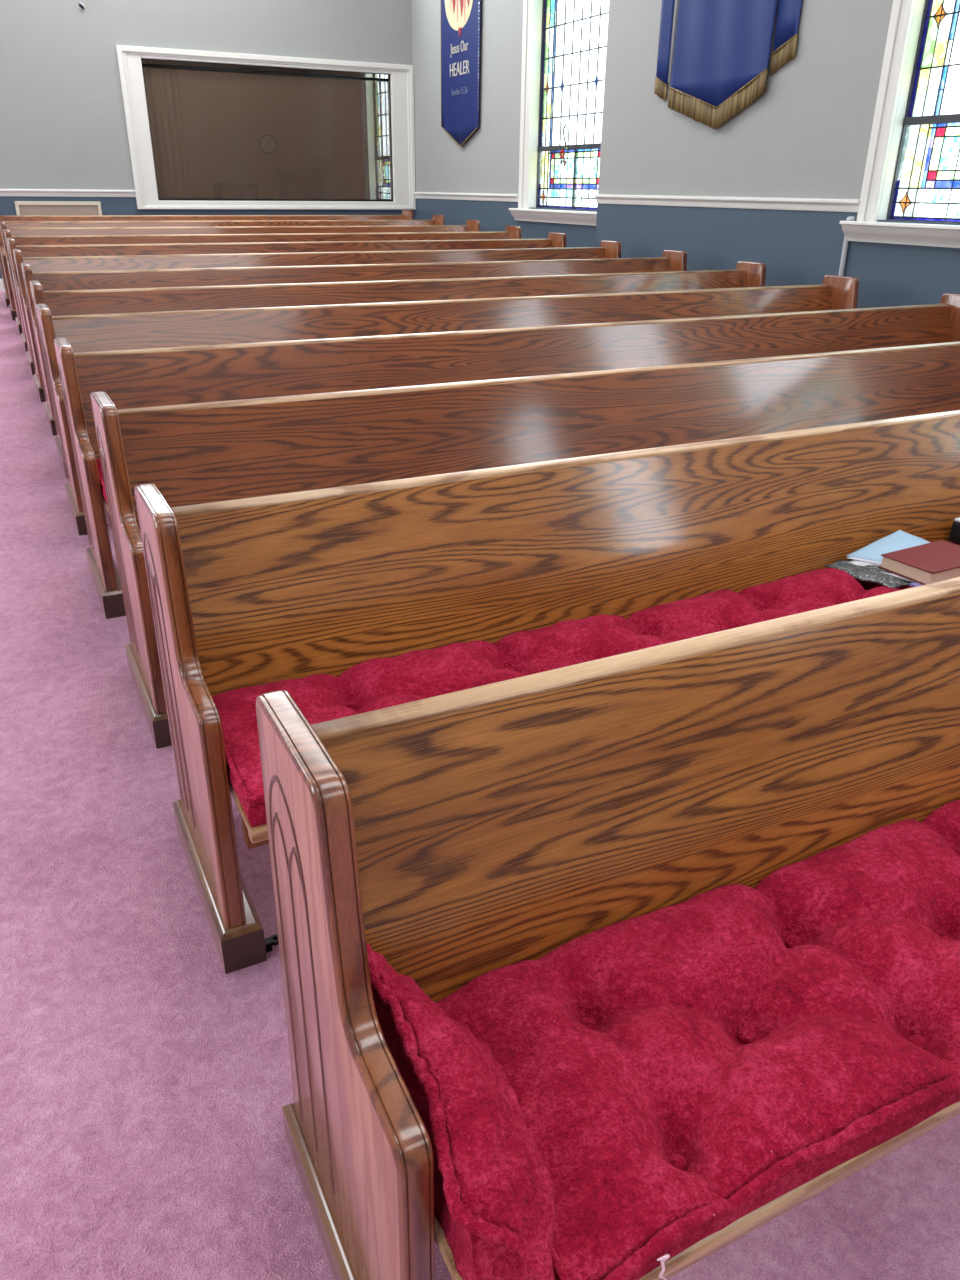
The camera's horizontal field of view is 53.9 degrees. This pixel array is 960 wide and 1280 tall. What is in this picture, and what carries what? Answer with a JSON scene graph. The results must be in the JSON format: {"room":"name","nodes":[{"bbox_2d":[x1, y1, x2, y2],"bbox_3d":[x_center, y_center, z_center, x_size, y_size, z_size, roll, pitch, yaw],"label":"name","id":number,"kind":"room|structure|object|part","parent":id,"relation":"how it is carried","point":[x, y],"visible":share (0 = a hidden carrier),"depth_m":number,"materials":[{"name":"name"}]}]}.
{"room":"church","nodes":[
{"label":"church","id":0,"kind":"room"},
{"bbox_2d":[0,0,414,278],"bbox_3d":[-5.311,-5.869,9.994,9.920,5.800,0.120,-12,28,-24],"label":"wall","id":1,"kind":"structure","parent":0,"point":[63,121],"depth_m":10.50,"materials":[{"name":"grey paint"}]},
{"bbox_2d":[0,279,4,290],"bbox_3d":[-3.208,-4.486,11.748,5.240,0.150,0.016,-12,28,-24],"label":"baseboard","id":2,"kind":"structure","parent":1,"relation":"attached to","point":[1,280],"depth_m":10.73,"materials":[{"name":"white wood"}]},
{"bbox_2d":[14,201,101,214],"bbox_3d":[-4.765,-4.711,10.768,0.900,0.530,0.022,-12,28,-24],"label":"panel board","id":3,"kind":"object","parent":1,"relation":"attached to","point":[22,207],"visible":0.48,"depth_m":10.68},
{"bbox_3d":[-4.768,-4.714,10.773,0.840,0.490,0.010,-12,28,-24],"label":"panel","id":4,"kind":"part","parent":3,"relation":"part of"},
{"bbox_2d":[0,189,135,196],"bbox_3d":[-6.862,-4.593,9.657,6.400,0.076,0.034,-12,28,-24],"label":"trim","id":5,"kind":"structure","parent":1,"relation":"attached to","point":[3,192],"depth_m":10.65,"materials":[{"name":"white wood"}]},
{"bbox_2d":[78,3,84,9],"bbox_3d":[-4.246,-6.752,10.059,0.068,0.068,0.036,-12,28,-24],"label":"wall hook","id":6,"kind":"object","parent":1,"relation":"attached to","point":[81,6],"visible":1,"depth_m":10.06,"materials":[{"name":"silver metal"}]},
{"bbox_2d":[116,45,415,209],"bbox_3d":[-2.444,-6.115,11.437,3.515,1.634,0.165,-12,28,-24],"label":"window","id":7,"kind":"structure","parent":1,"relation":"in","point":[400,77],"depth_m":11.30,"materials":[{"name":"white wood"}]},
{"bbox_2d":[142,63,388,199],"bbox_3d":[-2.484,-6.110,11.484,2.968,1.392,0.036,-12,28,-24],"label":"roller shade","id":8,"kind":"object","parent":7,"relation":"attached to","point":[143,64],"visible":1,"depth_m":11.18,"materials":[{"name":"brown"}]},
{"bbox_2d":[177,62,307,198],"bbox_3d":[-5.192,-8.085,14.625,5.120,5.800,0.001,-12,28,-24],"label":"wall","id":9,"kind":"structure","parent":0,"point":[226,115],"depth_m":15.28,"materials":[{"name":"beige paint"}]},
{"bbox_2d":[142,59,191,198],"bbox_3d":[-5.145,-8.054,14.537,1.120,3.580,0.066,-12,28,-24],"label":"curtain","id":10,"kind":"object","parent":9,"relation":"hanging from","point":[162,88],"visible":0.2,"depth_m":14.73,"materials":[{"name":"brown fabric"}]},
{"bbox_2d":[259,135,275,153],"bbox_3d":[-3.487,-8.149,15.517,0.280,0.280,0.036,-12,28,-24],"label":"wall clock","id":11,"kind":"object","parent":9,"relation":"attached to","point":[267,143],"visible":1,"depth_m":15.51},
{"bbox_2d":[302,70,364,199],"bbox_3d":[-1.901,-7.682,13.863,0.001,5.800,4.480,-12,28,-24],"label":"wall","id":12,"kind":"structure","parent":0,"point":[332,107],"depth_m":14.51,"materials":[{"name":"beige paint"}]},
{"bbox_2d":[0,291,959,1279],"bbox_3d":[-2.226,-1.379,5.859,10.420,0.701,23.200,-12,28,-24],"label":"floor","id":13,"kind":"structure","parent":0,"point":[145,1085],"depth_m":1.81,"materials":[{"name":"pink carpet"}]},
{"bbox_2d":[0,210,412,307],"bbox_3d":[-2.862,-4.323,10.597,4.634,0.908,0.647,-12,28,-24],"label":"pew","id":14,"kind":"object","parent":13,"relation":"on","point":[406,214],"visible":0.23,"depth_m":10.45,"materials":[{"name":"brown wood"}]},
{"bbox_3d":[-4.928,-3.950,9.704,0.042,0.854,0.501,-12,28,-24],"label":"panel","id":15,"kind":"part","parent":14,"relation":"part of","materials":[{"name":"brown wood"}]},
{"bbox_3d":[-2.962,-4.763,10.617,4.524,0.028,0.042,-12,28,-24],"label":"rail","id":16,"kind":"part","parent":14,"relation":"part of","materials":[{"name":"brown wood"}]},
{"bbox_3d":[-2.926,-4.533,10.641,4.526,0.438,0.175,-12,28,-24],"label":"backrest","id":17,"kind":"part","parent":14,"relation":"part of","materials":[{"name":"brown wood"}]},
{"bbox_3d":[-0.848,-4.791,11.560,0.042,0.854,0.501,-12,28,-24],"label":"panel","id":18,"kind":"part","parent":14,"relation":"part of","materials":[{"name":"brown wood"}]},
{"bbox_2d":[0,215,444,320],"bbox_3d":[-2.453,-3.947,9.884,4.634,0.908,0.647,-12,28,-24],"label":"pew","id":19,"kind":"object","parent":13,"relation":"on","point":[436,219],"visible":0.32,"depth_m":9.69,"materials":[{"name":"brown wood"}]},
{"bbox_3d":[-4.518,-3.574,8.991,0.042,0.854,0.501,-12,28,-24],"label":"panel","id":20,"kind":"part","parent":19,"relation":"part of","materials":[{"name":"brown wood"}]},
{"bbox_3d":[-2.552,-4.386,9.905,4.524,0.028,0.042,-12,28,-24],"label":"rail","id":21,"kind":"part","parent":19,"relation":"part of","materials":[{"name":"brown wood"}]},
{"bbox_3d":[-2.516,-4.156,9.928,4.526,0.438,0.175,-12,28,-24],"label":"backrest","id":22,"kind":"part","parent":19,"relation":"part of","materials":[{"name":"brown wood"}]},
{"bbox_3d":[-0.438,-4.414,10.847,0.042,0.854,0.501,-12,28,-24],"label":"panel","id":23,"kind":"part","parent":19,"relation":"part of","materials":[{"name":"brown wood"}]},
{"bbox_2d":[212,183,258,198],"bbox_3d":[-3.928,-6.846,15.331,0.640,1.020,0.480,-12,28,-24],"label":"base cabinet","id":24,"kind":"object","parent":13,"relation":"on","point":[221,190],"visible":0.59,"depth_m":14.98,"materials":[{"name":"brown wood"}]},
{"bbox_3d":[-3.960,-6.720,15.092,0.260,0.880,0.014,-12,28,-24],"label":"door","id":25,"kind":"part","parent":24,"relation":"part of","materials":[{"name":"brown wood"}]},
{"bbox_3d":[-3.692,-6.776,15.214,0.260,0.880,0.014,-12,28,-24],"label":"door","id":26,"kind":"part","parent":24,"relation":"part of","materials":[{"name":"brown wood"}]},
{"bbox_2d":[0,220,479,334],"bbox_3d":[-2.051,-3.587,9.204,4.634,0.908,0.647,-12,28,-24],"label":"pew","id":27,"kind":"object","parent":13,"relation":"on","point":[471,225],"visible":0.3,"depth_m":9.03,"materials":[{"name":"brown wood"}]},
{"bbox_3d":[-4.117,-3.214,8.312,0.042,0.854,0.501,-12,28,-24],"label":"panel","id":28,"kind":"part","parent":27,"relation":"part of","materials":[{"name":"brown wood"}]},
{"bbox_3d":[-2.151,-4.027,9.225,4.524,0.028,0.042,-12,28,-24],"label":"rail","id":29,"kind":"part","parent":27,"relation":"part of","materials":[{"name":"brown wood"}]},
{"bbox_3d":[-2.114,-3.797,9.248,4.526,0.438,0.175,-12,28,-24],"label":"backrest","id":30,"kind":"part","parent":27,"relation":"part of","materials":[{"name":"brown wood"}]},
{"bbox_3d":[-0.037,-4.055,10.167,0.042,0.854,0.501,-12,28,-24],"label":"panel","id":31,"kind":"part","parent":27,"relation":"part of","materials":[{"name":"brown wood"}]},
{"bbox_2d":[3,226,520,351],"bbox_3d":[-1.649,-3.207,8.483,4.634,0.908,0.647,-12,28,-24],"label":"pew","id":32,"kind":"object","parent":13,"relation":"on","point":[511,232],"visible":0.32,"depth_m":8.31,"materials":[{"name":"brown wood"}]},
{"bbox_3d":[-3.715,-2.834,7.590,0.042,0.854,0.501,-12,28,-24],"label":"panel","id":33,"kind":"part","parent":32,"relation":"part of","materials":[{"name":"brown wood"}]},
{"bbox_3d":[-1.749,-3.646,8.504,4.524,0.028,0.042,-12,28,-24],"label":"rail","id":34,"kind":"part","parent":32,"relation":"part of","materials":[{"name":"brown wood"}]},
{"bbox_3d":[-1.712,-3.417,8.527,4.526,0.438,0.175,-12,28,-24],"label":"backrest","id":35,"kind":"part","parent":32,"relation":"part of","materials":[{"name":"brown wood"}]},
{"bbox_3d":[0.365,-3.674,9.446,0.042,0.854,0.501,-12,28,-24],"label":"panel","id":36,"kind":"part","parent":32,"relation":"part of","materials":[{"name":"brown wood"}]},
{"bbox_2d":[7,232,565,374],"bbox_3d":[-1.270,-2.839,7.785,4.634,0.908,0.647,-12,28,-24],"label":"pew","id":37,"kind":"object","parent":13,"relation":"on","point":[555,240],"visible":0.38,"depth_m":7.60,"materials":[{"name":"brown wood"}]},
{"bbox_3d":[-3.336,-2.466,6.892,0.042,0.854,0.501,-12,28,-24],"label":"panel","id":38,"kind":"part","parent":37,"relation":"part of","materials":[{"name":"brown wood"}]},
{"bbox_3d":[-1.370,-3.278,7.805,4.524,0.028,0.042,-12,28,-24],"label":"rail","id":39,"kind":"part","parent":37,"relation":"part of","materials":[{"name":"brown wood"}]},
{"bbox_3d":[-1.333,-3.048,7.829,4.526,0.438,0.175,-12,28,-24],"label":"backrest","id":40,"kind":"part","parent":37,"relation":"part of","materials":[{"name":"brown wood"}]},
{"bbox_3d":[0.744,-3.306,8.748,0.042,0.854,0.501,-12,28,-24],"label":"panel","id":41,"kind":"part","parent":37,"relation":"part of","materials":[{"name":"brown wood"}]},
{"bbox_2d":[276,169,327,198],"bbox_3d":[-2.842,-6.918,15.277,0.705,1.250,0.480,-12,28,-24],"label":"cabinet","id":42,"kind":"object","parent":13,"relation":"on","point":[293,183],"visible":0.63,"depth_m":14.91,"materials":[{"name":"brown wood"}]},
{"bbox_3d":[-2.889,-6.790,15.031,0.292,1.110,0.014,-12,28,-24],"label":"door","id":43,"kind":"part","parent":42,"relation":"part of","materials":[{"name":"brown wood"}]},
{"bbox_3d":[-2.592,-6.851,15.167,0.292,1.110,0.014,-12,28,-24],"label":"door","id":44,"kind":"part","parent":42,"relation":"part of","materials":[{"name":"brown wood"}]},
{"bbox_2d":[13,240,620,401],"bbox_3d":[-0.878,-2.465,7.076,4.634,0.908,0.647,-12,28,-24],"label":"pew","id":45,"kind":"object","parent":13,"relation":"on","point":[607,249],"visible":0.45,"depth_m":6.84,"materials":[{"name":"brown wood"}]},
{"bbox_3d":[-2.944,-2.092,6.183,0.042,0.854,0.501,-12,28,-24],"label":"panel","id":46,"kind":"part","parent":45,"relation":"part of","materials":[{"name":"brown wood"}]},
{"bbox_3d":[-0.978,-2.904,7.096,4.524,0.028,0.042,-12,28,-24],"label":"rail","id":47,"kind":"part","parent":45,"relation":"part of","materials":[{"name":"brown wood"}]},
{"bbox_3d":[-0.942,-2.674,7.120,4.526,0.438,0.175,-12,28,-24],"label":"backrest","id":48,"kind":"part","parent":45,"relation":"part of","materials":[{"name":"brown wood"}]},
{"bbox_3d":[1.136,-2.932,8.039,0.042,0.854,0.501,-12,28,-24],"label":"panel","id":49,"kind":"part","parent":45,"relation":"part of","materials":[{"name":"brown wood"}]},
{"bbox_2d":[21,250,686,434],"bbox_3d":[-0.485,-2.096,6.377,4.634,0.908,0.647,-12,28,-24],"label":"pew","id":50,"kind":"object","parent":13,"relation":"on","point":[671,260],"visible":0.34,"depth_m":6.15,"materials":[{"name":"brown wood"}]},
{"bbox_3d":[-2.551,-1.723,5.484,0.042,0.854,0.501,-12,28,-24],"label":"panel","id":51,"kind":"part","parent":50,"relation":"part of","materials":[{"name":"brown wood"}]},
{"bbox_3d":[-0.585,-2.535,6.398,4.524,0.028,0.042,-12,28,-24],"label":"rail","id":52,"kind":"part","parent":50,"relation":"part of","materials":[{"name":"brown wood"}]},
{"bbox_3d":[-0.548,-2.306,6.421,4.526,0.438,0.175,-12,28,-24],"label":"backrest","id":53,"kind":"part","parent":50,"relation":"part of","materials":[{"name":"brown wood"}]},
{"bbox_3d":[1.529,-2.563,7.340,0.042,0.854,0.501,-12,28,-24],"label":"panel","id":54,"kind":"part","parent":50,"relation":"part of","materials":[{"name":"brown wood"}]},
{"bbox_2d":[30,261,765,478],"bbox_3d":[-0.100,-1.726,5.676,4.634,0.908,0.647,-12,28,-24],"label":"pew","id":55,"kind":"object","parent":13,"relation":"on","point":[746,274],"visible":0.25,"depth_m":5.46,"materials":[{"name":"brown wood"}]},
{"bbox_3d":[-2.166,-1.353,4.783,0.042,0.854,0.501,-12,28,-24],"label":"panel","id":56,"kind":"part","parent":55,"relation":"part of","materials":[{"name":"brown wood"}]},
{"bbox_3d":[-0.200,-2.165,5.696,4.524,0.028,0.042,-12,28,-24],"label":"rail","id":57,"kind":"part","parent":55,"relation":"part of","materials":[{"name":"brown wood"}]},
{"bbox_3d":[-0.163,-1.936,5.720,4.526,0.438,0.175,-12,28,-24],"label":"backrest","id":58,"kind":"part","parent":55,"relation":"part of","materials":[{"name":"brown wood"}]},
{"bbox_3d":[1.915,-2.193,6.639,0.042,0.854,0.501,-12,28,-24],"label":"panel","id":59,"kind":"part","parent":55,"relation":"part of","materials":[{"name":"brown wood"}]},
{"bbox_2d":[36,275,858,535],"bbox_3d":[0.257,-1.362,4.985,4.634,0.908,0.647,-12,28,-24],"label":"pew","id":60,"kind":"object","parent":13,"relation":"on","point":[143,330],"visible":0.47,"depth_m":4.70,"materials":[{"name":"brown wood"}]},
{"bbox_3d":[-1.808,-0.989,4.092,0.042,0.854,0.501,-12,28,-24],"label":"panel","id":61,"kind":"part","parent":60,"relation":"part of","materials":[{"name":"brown wood"}]},
{"bbox_3d":[0.158,-1.802,5.006,4.524,0.028,0.042,-12,28,-24],"label":"rail","id":62,"kind":"part","parent":60,"relation":"part of","materials":[{"name":"brown wood"}]},
{"bbox_3d":[0.194,-1.572,5.029,4.526,0.438,0.175,-12,28,-24],"label":"backrest","id":63,"kind":"part","parent":60,"relation":"part of","materials":[{"name":"brown wood"}]},
{"bbox_3d":[2.272,-1.830,5.948,0.042,0.854,0.501,-12,28,-24],"label":"panel","id":64,"kind":"part","parent":60,"relation":"part of","materials":[{"name":"brown wood"}]},
{"bbox_2d":[54,293,959,618],"bbox_3d":[0.655,-0.987,4.274,4.634,0.908,0.647,-12,28,-24],"label":"pew","id":65,"kind":"object","parent":13,"relation":"on","point":[151,377],"visible":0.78,"depth_m":3.91,"materials":[{"name":"brown wood"}]},
{"bbox_3d":[-1.410,-0.614,3.381,0.042,0.854,0.501,-12,28,-24],"label":"panel","id":66,"kind":"part","parent":65,"relation":"part of","materials":[{"name":"brown wood"}]},
{"bbox_2d":[97,458,107,503],"bbox_3d":[0.708,-0.955,4.154,4.504,0.101,0.423,-12,28,-24],"label":"seat cushion","id":67,"kind":"object","parent":65,"relation":"on","point":[98,460],"visible":0.03,"depth_m":3.23,"materials":[{"name":"red fabric"}]},
{"bbox_3d":[0.712,-0.898,4.190,4.510,0.032,0.392,-12,28,-24],"label":"seat","id":68,"kind":"part","parent":65,"relation":"part of","materials":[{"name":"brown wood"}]},
{"bbox_3d":[0.556,-1.426,4.294,4.524,0.028,0.042,-12,28,-24],"label":"rail","id":69,"kind":"part","parent":65,"relation":"part of","materials":[{"name":"brown wood"}]},
{"bbox_3d":[0.592,-1.197,4.318,4.526,0.438,0.175,-12,28,-24],"label":"backrest","id":70,"kind":"part","parent":65,"relation":"part of","materials":[{"name":"brown wood"}]},
{"bbox_3d":[2.670,-1.454,5.237,0.042,0.854,0.501,-12,28,-24],"label":"panel","id":71,"kind":"part","parent":65,"relation":"part of","materials":[{"name":"brown wood"}]},
{"bbox_2d":[90,341,959,748],"bbox_3d":[1.082,-0.607,3.556,4.634,0.908,0.647,-12,28,-24],"label":"pew","id":72,"kind":"object","parent":13,"relation":"on","point":[207,452],"visible":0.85,"depth_m":3.08,"materials":[{"name":"brown wood"}]},
{"bbox_3d":[-0.984,-0.234,2.663,0.042,0.854,0.501,-12,28,-24],"label":"panel","id":73,"kind":"part","parent":72,"relation":"part of","materials":[{"name":"brown wood"}]},
{"bbox_3d":[0.982,-1.046,3.576,4.524,0.028,0.042,-12,28,-24],"label":"rail","id":74,"kind":"part","parent":72,"relation":"part of","materials":[{"name":"brown wood"}]},
{"bbox_3d":[1.019,-0.817,3.599,4.526,0.438,0.175,-12,28,-24],"label":"backrest","id":75,"kind":"part","parent":72,"relation":"part of","materials":[{"name":"brown wood"}]},
{"bbox_2d":[134,410,959,973],"bbox_3d":[1.468,-0.230,2.839,4.634,0.908,0.647,-12,28,-24],"label":"pew","id":76,"kind":"object","parent":13,"relation":"on","point":[246,592],"visible":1,"depth_m":2.22,"materials":[{"name":"brown wood"}]},
{"bbox_3d":[-0.598,0.144,1.946,0.042,0.854,0.501,-12,28,-24],"label":"panel","id":77,"kind":"part","parent":76,"relation":"part of","materials":[{"name":"brown wood"}]},
{"bbox_3d":[1.524,-0.141,2.755,4.510,0.032,0.392,-12,28,-24],"label":"seat","id":78,"kind":"part","parent":76,"relation":"part of","materials":[{"name":"red fabric"}]},
{"bbox_3d":[1.583,-0.057,2.665,4.510,0.050,0.030,-12,28,-24],"label":"seat rail","id":79,"kind":"part","parent":76,"relation":"part of","materials":[{"name":"brown wood"}]},
{"bbox_3d":[1.368,-0.669,2.860,4.524,0.028,0.042,-12,28,-24],"label":"rail","id":80,"kind":"part","parent":76,"relation":"part of","materials":[{"name":"brown wood"}]},
{"bbox_3d":[1.405,-0.439,2.883,4.526,0.438,0.175,-12,28,-24],"label":"backrest","id":81,"kind":"part","parent":76,"relation":"part of","materials":[{"name":"brown wood"}]},
{"bbox_2d":[212,543,959,827],"bbox_3d":[1.520,-0.195,2.721,4.504,0.094,0.423,-12,28,-24],"label":"seat cushion","id":82,"kind":"object","parent":76,"relation":"on","point":[373,684],"visible":0.37,"depth_m":2.16,"materials":[{"name":"red fabric"}]},
{"bbox_2d":[825,559,912,587],"bbox_3d":[1.132,-0.197,2.638,0.255,0.023,0.208,-12,28,-24],"label":"packet","id":83,"kind":"object","parent":82,"relation":"on","point":[869,573],"visible":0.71,"depth_m":2.60,"materials":[{"name":"metal"}]},
{"bbox_2d":[848,560,914,581],"bbox_3d":[1.186,-0.213,2.658,0.202,0.006,0.213,-22,34,-39],"label":"sheet","id":84,"kind":"object","parent":82,"relation":"on","point":[855,562],"visible":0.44,"depth_m":2.65,"materials":[{"name":"paper"}]},
{"bbox_2d":[846,530,930,564],"bbox_3d":[1.211,-0.263,2.707,0.323,0.046,0.134,-15,30,-29],"label":"folded paper","id":85,"kind":"object","parent":82,"relation":"on","point":[898,540],"visible":0.58,"depth_m":2.72,"materials":[{"name":"paper"}]},
{"bbox_2d":[909,582,921,586],"bbox_3d":[1.255,-0.162,2.555,0.220,0.015,0.058,-15,30,-30],"label":"wrapper","id":86,"kind":"object","parent":82,"relation":"on","point":[914,584],"visible":0.11,"depth_m":2.52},
{"bbox_2d":[879,540,959,584],"bbox_3d":[1.264,-0.216,2.612,0.262,0.042,0.165,-13,29,-27],"label":"book","id":87,"kind":"object","parent":82,"relation":"on","point":[936,561],"visible":0.95,"depth_m":2.57,"materials":[{"name":"red paper"}]},
{"bbox_2d":[949,517,959,543],"bbox_3d":[1.486,-0.331,2.854,0.100,0.070,0.074,-16,30,-31],"label":"box","id":88,"kind":"object","parent":82,"relation":"on","point":[954,536],"visible":1,"depth_m":2.85,"materials":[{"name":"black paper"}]},
{"bbox_2d":[256,577,959,1279],"bbox_3d":[1.889,0.155,2.111,4.634,0.908,0.647,-12,28,-24],"label":"pew","id":89,"kind":"object","parent":13,"relation":"on","point":[462,836],"visible":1,"depth_m":1.35,"materials":[{"name":"brown wood"}]},
{"bbox_3d":[-0.177,0.528,1.218,0.042,0.854,0.501,-12,28,-24],"label":"panel","id":90,"kind":"part","parent":89,"relation":"part of","materials":[{"name":"brown wood"}]},
{"bbox_2d":[366,943,556,1279],"bbox_3d":[-0.014,0.541,1.081,0.143,0.205,0.415,-12,28,-24],"label":"cushion","id":91,"kind":"object","parent":89,"relation":"on","point":[494,1206],"visible":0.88,"depth_m":1.03,"materials":[{"name":"red fabric"}]},
{"bbox_3d":[1.789,-0.284,2.131,4.524,0.028,0.042,-12,28,-24],"label":"rail","id":92,"kind":"part","parent":89,"relation":"part of","materials":[{"name":"brown wood"}]},
{"bbox_3d":[1.826,-0.054,2.155,4.526,0.438,0.175,-12,28,-24],"label":"backrest","id":93,"kind":"part","parent":89,"relation":"part of","materials":[{"name":"brown wood"}]},
{"bbox_3d":[1.946,0.244,2.027,4.510,0.032,0.392,-12,28,-24],"label":"seat","id":94,"kind":"part","parent":89,"relation":"part of","materials":[{"name":"brown wood"}]},
{"bbox_2d":[436,800,959,1279],"bbox_3d":[1.980,0.179,2.007,4.418,0.101,0.425,-12,28,-24],"label":"seat cushion","id":95,"kind":"object","parent":89,"relation":"on","point":[674,1073],"visible":0.84,"depth_m":1.21,"materials":[{"name":"red fabric"}]},
{"bbox_2d":[657,1253,669,1279],"bbox_3d":[0.191,0.664,0.989,0.021,0.066,0.008,-12,28,-24],"label":"thread","id":96,"kind":"object","parent":95,"relation":"on","point":[666,1256],"visible":1,"depth_m":0.98},
{"bbox_2d":[411,0,596,247],"bbox_3d":[0.086,-5.847,10.080,0.200,5.800,4.820,-12,28,-24],"label":"wall","id":97,"kind":"structure","parent":0,"point":[488,161],"depth_m":10.59,"materials":[{"name":"grey paint"}]},
{"bbox_2d":[360,73,390,199],"bbox_3d":[-1.168,-7.281,12.735,0.455,2.732,1.815,-12,28,-24],"label":"window","id":98,"kind":"structure","parent":97,"relation":"in","point":[374,94],"depth_m":13.32,"materials":[{"name":"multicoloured glass"}]},
{"bbox_3d":[-1.153,-7.233,12.669,0.060,2.462,1.440,-12,28,-24],"label":"sash","id":99,"kind":"part","parent":98,"relation":"part of","materials":[{"name":"multicoloured glass"}]},
{"bbox_3d":[-1.155,-7.239,12.666,0.003,2.450,1.420,-12,28,-24],"label":"stained glass","id":100,"kind":"part","parent":98,"relation":"part of","materials":[{"name":"multicoloured glass"}]},
{"bbox_2d":[440,0,480,146],"bbox_3d":[-0.214,-6.775,10.487,0.028,2.307,1.090,-12,28,-24],"label":"banner","id":101,"kind":"object","parent":97,"relation":"attached to","point":[460,19],"visible":1,"depth_m":10.64,"materials":[{"name":"blue fabric"}]},
{"bbox_3d":[-0.009,-6.742,10.024,0.006,1.951,0.034,-12,28,-24],"label":"sequin trim","id":102,"kind":"part","parent":101,"relation":"part of","materials":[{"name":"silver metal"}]},
{"bbox_2d":[414,192,517,201],"bbox_3d":[-0.233,-5.282,11.242,0.034,0.076,2.865,-12,28,-24],"label":"trim","id":103,"kind":"structure","parent":97,"relation":"attached to","point":[423,195],"depth_m":11.05,"materials":[{"name":"white wood"}]},
{"bbox_2d":[509,0,608,225],"bbox_3d":[0.943,-5.434,8.930,0.455,2.732,1.878,-12,28,-24],"label":"window","id":104,"kind":"structure","parent":97,"relation":"in","point":[564,42],"depth_m":9.24,"materials":[{"name":"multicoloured glass"}]},
{"bbox_3d":[0.969,-5.496,8.929,0.386,2.620,1.735,-12,28,-24],"label":"frame","id":105,"kind":"part","parent":104,"relation":"part of","materials":[{"name":"white wood"}]},
{"bbox_3d":[0.929,-4.257,9.494,0.455,0.120,1.878,-12,28,-24],"label":"sill","id":106,"kind":"part","parent":104,"relation":"part of","materials":[{"name":"white wood"}]},
{"bbox_2d":[559,124,567,166],"bbox_3d":[0.823,-4.851,9.270,0.034,0.372,0.143,-12,28,-24],"label":"suncatcher","id":107,"kind":"object","parent":104,"relation":"hanging from","point":[562,154],"visible":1,"depth_m":9.29,"materials":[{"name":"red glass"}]},
{"bbox_3d":[0.943,-5.399,8.890,0.060,2.462,1.440,-12,28,-24],"label":"sash","id":108,"kind":"part","parent":104,"relation":"part of","materials":[{"name":"multicoloured glass"}]},
{"bbox_3d":[0.942,-5.404,8.887,0.003,2.450,1.420,-12,28,-24],"label":"stained glass","id":109,"kind":"part","parent":104,"relation":"part of","materials":[{"name":"multicoloured glass"}]},
{"bbox_2d":[595,0,959,307],"bbox_3d":[4.043,-2.288,2.747,0.001,5.800,13.300,-12,28,-24],"label":"wall","id":110,"kind":"structure","parent":0,"point":[808,134],"depth_m":6.65,"materials":[{"name":"grey paint"}]},
{"bbox_2d":[595,194,859,211],"bbox_3d":[1.737,-3.380,7.282,0.034,0.076,3.086,-12,28,-24],"label":"trim","id":111,"kind":"structure","parent":110,"relation":"attached to","point":[805,204],"depth_m":6.97,"materials":[{"name":"white wood"}]},
{"bbox_2d":[654,0,801,129],"bbox_3d":[1.751,-4.722,6.611,0.056,2.025,1.770,-11,28,-24],"label":"banner","id":112,"kind":"object","parent":110,"relation":"attached to","point":[719,56],"visible":1,"depth_m":6.85,"materials":[{"name":"blue fabric"}]},
{"bbox_3d":[1.748,-4.772,6.581,0.016,1.880,1.134,-12,28,-24],"label":"panel","id":113,"kind":"part","parent":112,"relation":"part of","materials":[{"name":"blue fabric"}]},
{"bbox_2d":[838,216,854,275],"bbox_3d":[2.390,-2.221,6.338,0.049,1.141,0.078,-2,26,-6],"label":"pipe","id":114,"kind":"object","parent":110,"relation":"attached to","point":[851,218],"visible":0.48,"depth_m":6.20,"materials":[{"name":"white metal"}]},
{"bbox_2d":[839,0,959,247],"bbox_3d":[2.917,-3.526,4.964,0.455,2.706,1.700,-12,28,-24],"label":"window","id":115,"kind":"structure","parent":110,"relation":"in","point":[912,166],"depth_m":5.65,"materials":[{"name":"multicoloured glass"}]},
{"bbox_3d":[2.903,-2.360,5.523,0.455,0.120,1.700,-12,28,-24],"label":"sill","id":116,"kind":"part","parent":115,"relation":"part of","materials":[{"name":"white wood"}]},
{"bbox_3d":[2.916,-3.491,4.926,0.060,2.436,1.389,-12,28,-24],"label":"sash","id":117,"kind":"part","parent":115,"relation":"part of","materials":[{"name":"multicoloured glass"}]},
{"bbox_3d":[2.915,-3.496,4.922,0.003,2.424,1.370,-12,28,-24],"label":"stained glass","id":118,"kind":"part","parent":115,"relation":"part of","materials":[{"name":"multicoloured glass"}]}
]}

